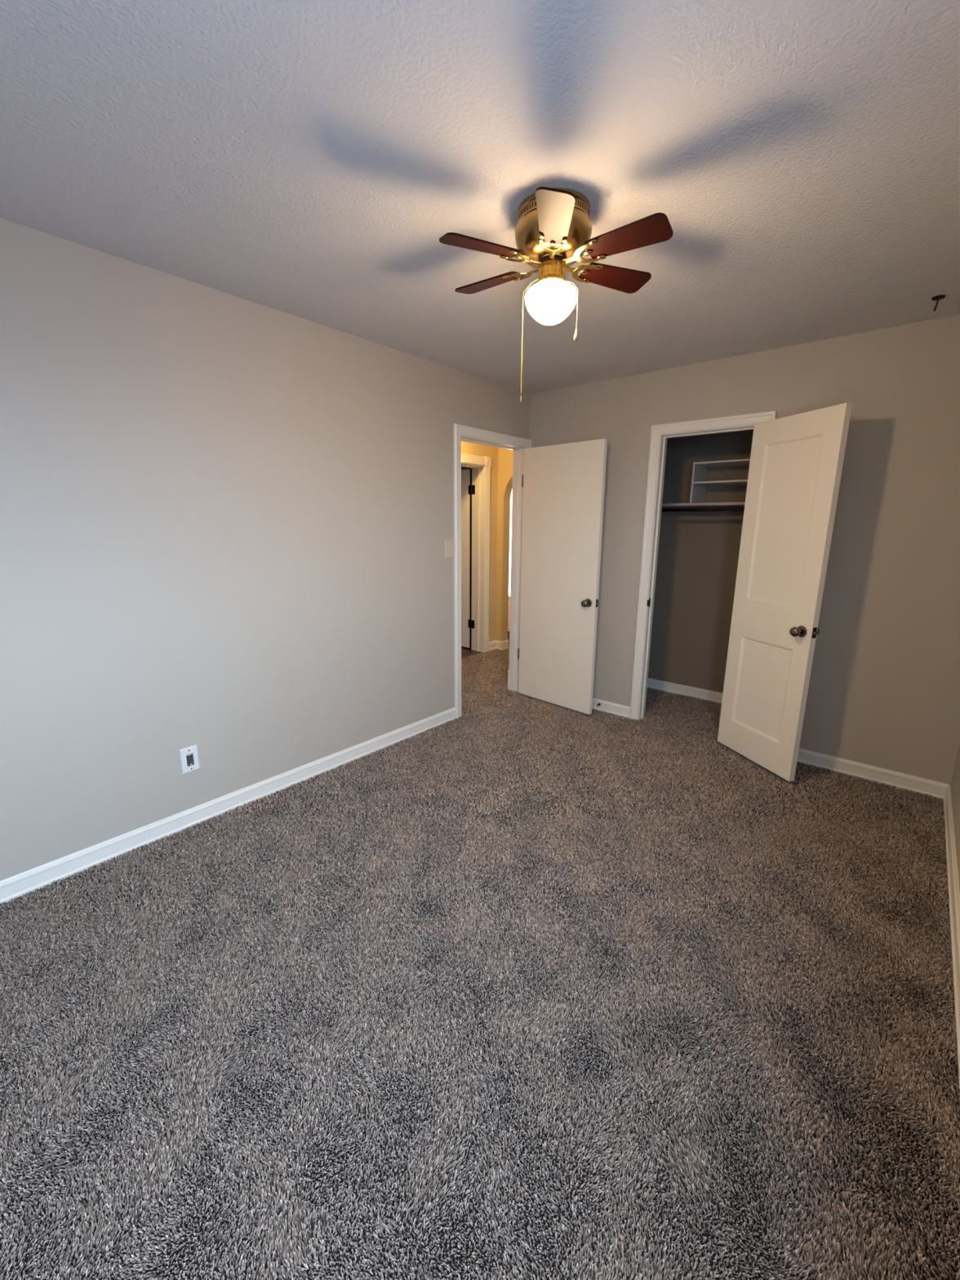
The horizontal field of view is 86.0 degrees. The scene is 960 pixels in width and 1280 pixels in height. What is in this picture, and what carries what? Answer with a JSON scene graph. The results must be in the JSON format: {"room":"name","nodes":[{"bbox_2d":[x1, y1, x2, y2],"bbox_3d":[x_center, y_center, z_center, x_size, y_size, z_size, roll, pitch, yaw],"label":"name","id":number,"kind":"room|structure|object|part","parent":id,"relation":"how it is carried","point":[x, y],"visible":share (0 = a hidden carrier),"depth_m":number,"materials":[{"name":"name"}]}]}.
{"room":"empty bedroom","nodes":[
{"label":"empty bedroom","id":0,"kind":"room"},
{"bbox_2d":[0,217,530,880],"bbox_3d":[-0.681,-0.486,3.170,0.108,2.450,5.310,11,17,39],"label":"wall","id":1,"kind":"structure","parent":0,"point":[226,520],"depth_m":2.34,"materials":[{"name":"beige paint"}]},
{"bbox_2d":[179,744,199,773],"bbox_3d":[-1.391,0.574,2.469,0.008,0.125,0.078,11,17,39],"label":"outlet plate","id":2,"kind":"object","parent":1,"relation":"attached to","point":[189,759],"visible":1,"depth_m":2.47,"materials":[{"name":"white plastic"}]},
{"bbox_2d":[0,707,456,903],"bbox_3d":[-1.226,0.821,2.721,0.016,0.092,3.207,11,17,39],"label":"baseboard","id":3,"kind":"structure","parent":1,"relation":"attached to","point":[15,886],"depth_m":2.51,"materials":[{"name":"white paint"}]},
{"bbox_2d":[444,539,453,557],"bbox_3d":[-0.211,-0.638,3.601,0.019,0.123,0.078,11,17,39],"label":"light switch","id":4,"kind":"object","parent":1,"relation":"attached to","point":[448,543],"visible":1,"depth_m":3.60,"materials":[{"name":"beige plastic"}]},
{"bbox_2d":[453,423,531,718],"bbox_3d":[0.071,-0.511,4.070,0.146,2.110,0.916,11,17,39],"label":"door frame","id":5,"kind":"structure","parent":1,"relation":"attached to","point":[460,432],"depth_m":3.93,"materials":[{"name":"white paint"}]},
{"bbox_2d":[461,466,471,470],"bbox_3d":[-1.162,-1.137,6.026,1.965,2.450,1.450,11,17,39],"label":"wall","id":6,"kind":"structure","parent":0,"point":[462,468],"depth_m":5.82,"materials":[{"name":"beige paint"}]},
{"bbox_2d":[461,469,475,648],"bbox_3d":[-0.360,-0.930,6.059,0.812,2.018,0.048,11,17,39],"label":"door","id":7,"kind":"structure","parent":6,"relation":"in","point":[468,489],"depth_m":5.86,"materials":[{"name":"white paint"}]},
{"bbox_3d":[-0.385,-0.942,6.087,0.736,2.008,0.036,11,17,39],"label":"panel","id":8,"kind":"part","parent":7,"relation":"part of","materials":[{"name":"white paint"}]},
{"bbox_2d":[461,646,480,657],"bbox_3d":[-1.067,0.099,6.217,2.033,0.056,1.250,11,17,39],"label":"floor","id":9,"kind":"structure","parent":0,"point":[465,651],"depth_m":5.92,"materials":[{"name":"brown wood"}]},
{"bbox_2d":[461,440,497,641],"bbox_3d":[-0.679,-0.895,4.973,0.170,2.450,2.830,11,17,39],"label":"wall","id":10,"kind":"structure","parent":0,"point":[468,448],"depth_m":5.73,"materials":[{"name":"brown paint"}]},
{"bbox_2d":[461,453,491,652],"bbox_3d":[-0.233,-0.857,5.497,0.205,2.150,0.854,11,17,39],"label":"door frame","id":11,"kind":"structure","parent":10,"relation":"attached to","point":[481,474],"depth_m":5.71,"materials":[{"name":"beige wood"}]},
{"bbox_3d":[-0.197,-1.835,5.185,0.019,0.086,0.758,11,17,39],"label":"head casing","id":12,"kind":"part","parent":11,"relation":"part of","materials":[{"name":"beige wood"}]},
{"bbox_3d":[0.073,-0.944,5.720,0.019,1.885,0.086,11,17,39],"label":"casing","id":13,"kind":"part","parent":11,"relation":"part of","materials":[{"name":"beige wood"}]},
{"bbox_2d":[488,640,495,650],"bbox_3d":[0.145,0.068,6.045,0.019,0.108,0.145,11,17,39],"label":"baseboard","id":14,"kind":"structure","parent":10,"relation":"attached to","point":[492,644],"depth_m":6.04,"materials":[{"name":"beige wood"}]},
{"bbox_2d":[0,0,959,394],"bbox_3d":[-0.659,-1.732,2.990,6.185,0.060,5.480,11,17,39],"label":"ceiling","id":15,"kind":"structure","parent":0,"point":[310,160],"depth_m":1.42,"materials":[{"name":"paint"}]},
{"bbox_2d":[439,186,673,401],"bbox_3d":[0.238,-1.111,1.733,0.768,0.582,0.719,11,17,39],"label":"ceiling fan","id":16,"kind":"object","parent":15,"relation":"hanging from","point":[553,228],"visible":1,"depth_m":1.63,"materials":[{"name":"brown wood"}]},
{"bbox_3d":[0.004,-1.227,1.602,0.255,0.006,0.110,-5,26,-23],"label":"blade","id":17,"kind":"part","parent":16,"relation":"part of","materials":[{"name":"brown wood"}]},
{"bbox_3d":[0.033,-1.282,1.849,0.255,0.006,0.110,10,28,35],"label":"blade","id":18,"kind":"part","parent":16,"relation":"part of","materials":[{"name":"brown wood"}]},
{"bbox_3d":[0.167,-1.022,1.745,0.052,0.366,0.006,-3,13,-14],"label":"pull chain","id":19,"kind":"part","parent":16,"relation":"part of","materials":[{"name":"gold metal"}]},
{"bbox_3d":[0.238,-1.126,1.730,0.174,0.115,0.174,11,17,39],"label":"globe","id":20,"kind":"part","parent":16,"relation":"part of"},
{"bbox_3d":[0.210,-1.192,1.454,0.110,0.006,0.255,13,14,3],"label":"blade","id":21,"kind":"part","parent":16,"relation":"part of","materials":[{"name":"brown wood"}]},
{"bbox_3d":[0.300,-1.114,1.708,0.009,0.163,0.058,-11,17,-40],"label":"pull chain","id":22,"kind":"part","parent":16,"relation":"part of","materials":[{"name":"gold metal"}]},
{"bbox_3d":[0.320,-1.014,1.712,0.016,0.036,0.016,11,17,39],"label":"pull knob","id":23,"kind":"part","parent":16,"relation":"part of","materials":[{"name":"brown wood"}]},
{"bbox_3d":[0.473,-1.269,1.802,0.255,0.006,0.110,-5,2,-23],"label":"blade","id":24,"kind":"part","parent":16,"relation":"part of","materials":[{"name":"brown wood"}]},
{"bbox_3d":[0.444,-1.213,1.554,0.255,0.006,0.110,10,4,35],"label":"blade","id":25,"kind":"part","parent":16,"relation":"part of","materials":[{"name":"brown wood"}]},
{"bbox_2d":[931,294,945,311],"bbox_3d":[2.039,-1.498,2.294,0.048,0.054,0.048,11,17,39],"label":"ceiling hook","id":26,"kind":"object","parent":15,"relation":"attached to","point":[937,298],"visible":1,"depth_m":2.29,"materials":[{"name":"black metal"}]},
{"bbox_3d":[2.036,-1.496,2.295,0.013,0.049,0.029,11,17,39],"label":"hook arm","id":27,"kind":"part","parent":26,"relation":"part of","materials":[{"name":"black metal"}]},
{"bbox_3d":[2.039,-1.520,2.289,0.048,0.010,0.048,11,17,39],"label":"plate","id":28,"kind":"part","parent":26,"relation":"part of","materials":[{"name":"black metal"}]},
{"bbox_2d":[0,631,959,1279],"bbox_3d":[-0.425,0.630,3.906,6.285,0.050,6.370,11,17,39],"label":"floor","id":29,"kind":"structure","parent":0,"point":[898,1136],"depth_m":1.32,"materials":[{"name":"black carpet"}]},
{"bbox_2d":[0,648,959,1279],"bbox_3d":[0.208,0.776,3.128,4.006,0.018,4.979,11,17,39],"label":"carpet","id":30,"kind":"structure","parent":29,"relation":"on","point":[498,655],"depth_m":1.57,"materials":[{"name":"grey carpet"}]},
{"bbox_2d":[495,447,513,640],"bbox_3d":[0.634,-1.019,5.558,1.057,2.450,0.122,11,17,39],"label":"wall","id":31,"kind":"structure","parent":0,"point":[504,456],"depth_m":5.82,"materials":[{"name":"brown paint"}]},
{"bbox_2d":[495,640,501,649],"bbox_3d":[0.219,0.064,6.064,0.106,0.108,0.019,11,17,39],"label":"baseboard","id":32,"kind":"structure","parent":31,"relation":"attached to","point":[498,643],"depth_m":6.06,"materials":[{"name":"beige wood"}]},
{"bbox_2d":[501,640,508,649],"bbox_3d":[0.292,0.060,6.082,0.019,0.108,0.141,11,17,39],"label":"baseboard","id":33,"kind":"structure","parent":31,"relation":"attached to","point":[504,644],"depth_m":6.08,"materials":[{"name":"beige wood"}]},
{"bbox_2d":[507,596,510,631],"bbox_3d":[0.693,-0.319,6.924,3.900,0.480,0.120,11,17,39],"label":"brick wall","id":34,"kind":"structure","parent":0,"point":[508,618],"depth_m":7.09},
{"bbox_2d":[648,430,753,693],"bbox_3d":[2.014,-0.681,4.107,1.840,2.450,0.100,11,17,39],"label":"wall","id":35,"kind":"structure","parent":0,"point":[697,562],"depth_m":4.25,"materials":[{"name":"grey paint"}]},
{"bbox_2d":[647,678,723,703],"bbox_3d":[1.970,0.478,4.324,1.640,0.092,0.016,11,17,39],"label":"baseboard","id":36,"kind":"structure","parent":35,"relation":"attached to","point":[683,690],"depth_m":4.47,"materials":[{"name":"white paint"}]},
{"bbox_2d":[662,502,745,507],"bbox_3d":[1.881,-1.019,3.866,1.638,0.021,0.320,11,17,39],"label":"closet shelf","id":37,"kind":"object","parent":35,"relation":"attached to","point":[714,504],"visible":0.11,"depth_m":3.87,"materials":[{"name":"white wood"}]},
{"bbox_2d":[689,458,750,502],"bbox_3d":[2.004,-1.149,3.732,0.820,0.293,0.300,11,17,39],"label":"cubby","id":38,"kind":"object","parent":37,"relation":"on","point":[699,483],"visible":0.44,"depth_m":3.89,"materials":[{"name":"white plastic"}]},
{"bbox_3d":[1.697,-1.202,3.989,0.013,0.280,0.300,11,17,39],"label":"panel","id":39,"kind":"part","parent":38,"relation":"part of","materials":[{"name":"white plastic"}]},
{"bbox_3d":[2.004,-1.149,3.732,0.794,0.013,0.300,11,17,39],"label":"shelf","id":40,"kind":"part","parent":38,"relation":"part of","materials":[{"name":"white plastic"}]},
{"bbox_3d":[2.005,-1.285,3.702,0.820,0.013,0.300,11,17,39],"label":"panel","id":41,"kind":"part","parent":38,"relation":"part of","materials":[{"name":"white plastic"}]},
{"bbox_2d":[529,314,959,784],"bbox_3d":[1.561,-0.530,3.424,2.975,2.450,0.108,11,17,39],"label":"wall","id":42,"kind":"structure","parent":0,"point":[884,687],"depth_m":2.88,"materials":[{"name":"beige paint"}]},
{"bbox_2d":[517,438,607,714],"bbox_3d":[0.605,-0.464,4.010,0.167,2.006,0.752,-12,18,-43],"label":"door","id":43,"kind":"structure","parent":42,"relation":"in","point":[563,485],"depth_m":3.96,"materials":[{"name":"white paint"}]},
{"bbox_3d":[0.777,-0.270,3.793,0.056,0.054,0.054,-12,18,-43],"label":"knob","id":44,"kind":"part","parent":43,"relation":"part of","materials":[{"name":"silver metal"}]},
{"bbox_2d":[591,697,630,718],"bbox_3d":[0.767,0.485,4.258,1.013,0.092,0.016,11,17,39],"label":"baseboard","id":45,"kind":"structure","parent":42,"relation":"attached to","point":[618,709],"depth_m":4.03,"materials":[{"name":"white paint"}]},
{"bbox_2d":[629,410,777,720],"bbox_3d":[1.476,-0.377,3.518,0.752,2.110,0.128,11,17,39],"label":"door frame","id":46,"kind":"structure","parent":42,"relation":"attached to","point":[660,433],"depth_m":3.60,"materials":[{"name":"white paint"}]},
{"bbox_3d":[1.222,-0.270,3.722,0.007,0.063,0.047,11,17,39],"label":"strike plate","id":47,"kind":"part","parent":46,"relation":"part of","materials":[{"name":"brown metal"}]},
{"bbox_2d":[717,402,852,781],"bbox_3d":[1.711,-0.234,2.995,0.167,2.010,0.602,-3,13,-15],"label":"door","id":48,"kind":"structure","parent":42,"relation":"in","point":[796,464],"depth_m":2.93,"materials":[{"name":"white paint"}]},
{"bbox_3d":[1.719,-0.044,2.795,0.056,0.054,0.054,-3,13,-15],"label":"knob","id":49,"kind":"part","parent":48,"relation":"part of","materials":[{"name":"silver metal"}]},
{"bbox_3d":[1.789,-0.038,2.753,0.025,0.058,0.003,-3,13,-15],"label":"latch plate","id":50,"kind":"part","parent":48,"relation":"part of","materials":[{"name":"brown metal"}]},
{"bbox_2d":[796,747,949,799],"bbox_3d":[2.130,0.750,3.129,1.078,0.092,0.016,11,17,39],"label":"baseboard","id":51,"kind":"structure","parent":42,"relation":"attached to","point":[915,784],"depth_m":2.99,"materials":[{"name":"white paint"}]},
{"bbox_2d":[950,743,959,893],"bbox_3d":[1.230,0.039,0.910,0.140,2.450,4.250,11,17,39],"label":"wall","id":52,"kind":"structure","parent":0,"point":[955,781],"depth_m":2.45,"materials":[{"name":"beige paint"}]},
{"bbox_2d":[942,784,959,1094],"bbox_3d":[1.212,1.165,1.275,0.016,0.092,4.100,11,17,39],"label":"baseboard","id":53,"kind":"structure","parent":52,"relation":"attached to","point":[952,866],"depth_m":1.96,"materials":[{"name":"white paint"}]},
{"bbox_3d":[0.392,-1.201,6.353,4.100,2.450,1.070,11,17,39],"label":"wall","id":54,"kind":"structure","parent":0,"visible":0},
{"bbox_2d":[508,488,512,596],"bbox_3d":[0.691,-1.443,6.657,3.900,1.830,0.150,11,17,39],"label":"window","id":55,"kind":"structure","parent":54,"relation":"in","point":[510,531],"depth_m":6.90,"materials":[{"name":"white paint"}]},
{"bbox_3d":[1.085,-0.742,4.350,0.100,2.450,0.722,11,17,39],"label":"wall","id":56,"kind":"structure","parent":0,"visible":0},
{"bbox_2d":[661,507,744,511],"bbox_3d":[1.761,-0.948,3.738,1.639,0.060,0.060,11,17,39],"label":"clothes rod","id":57,"kind":"object","parent":56,"relation":"attached to","point":[692,509],"visible":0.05,"depth_m":3.82,"materials":[{"name":"grey metal"}]}
]}

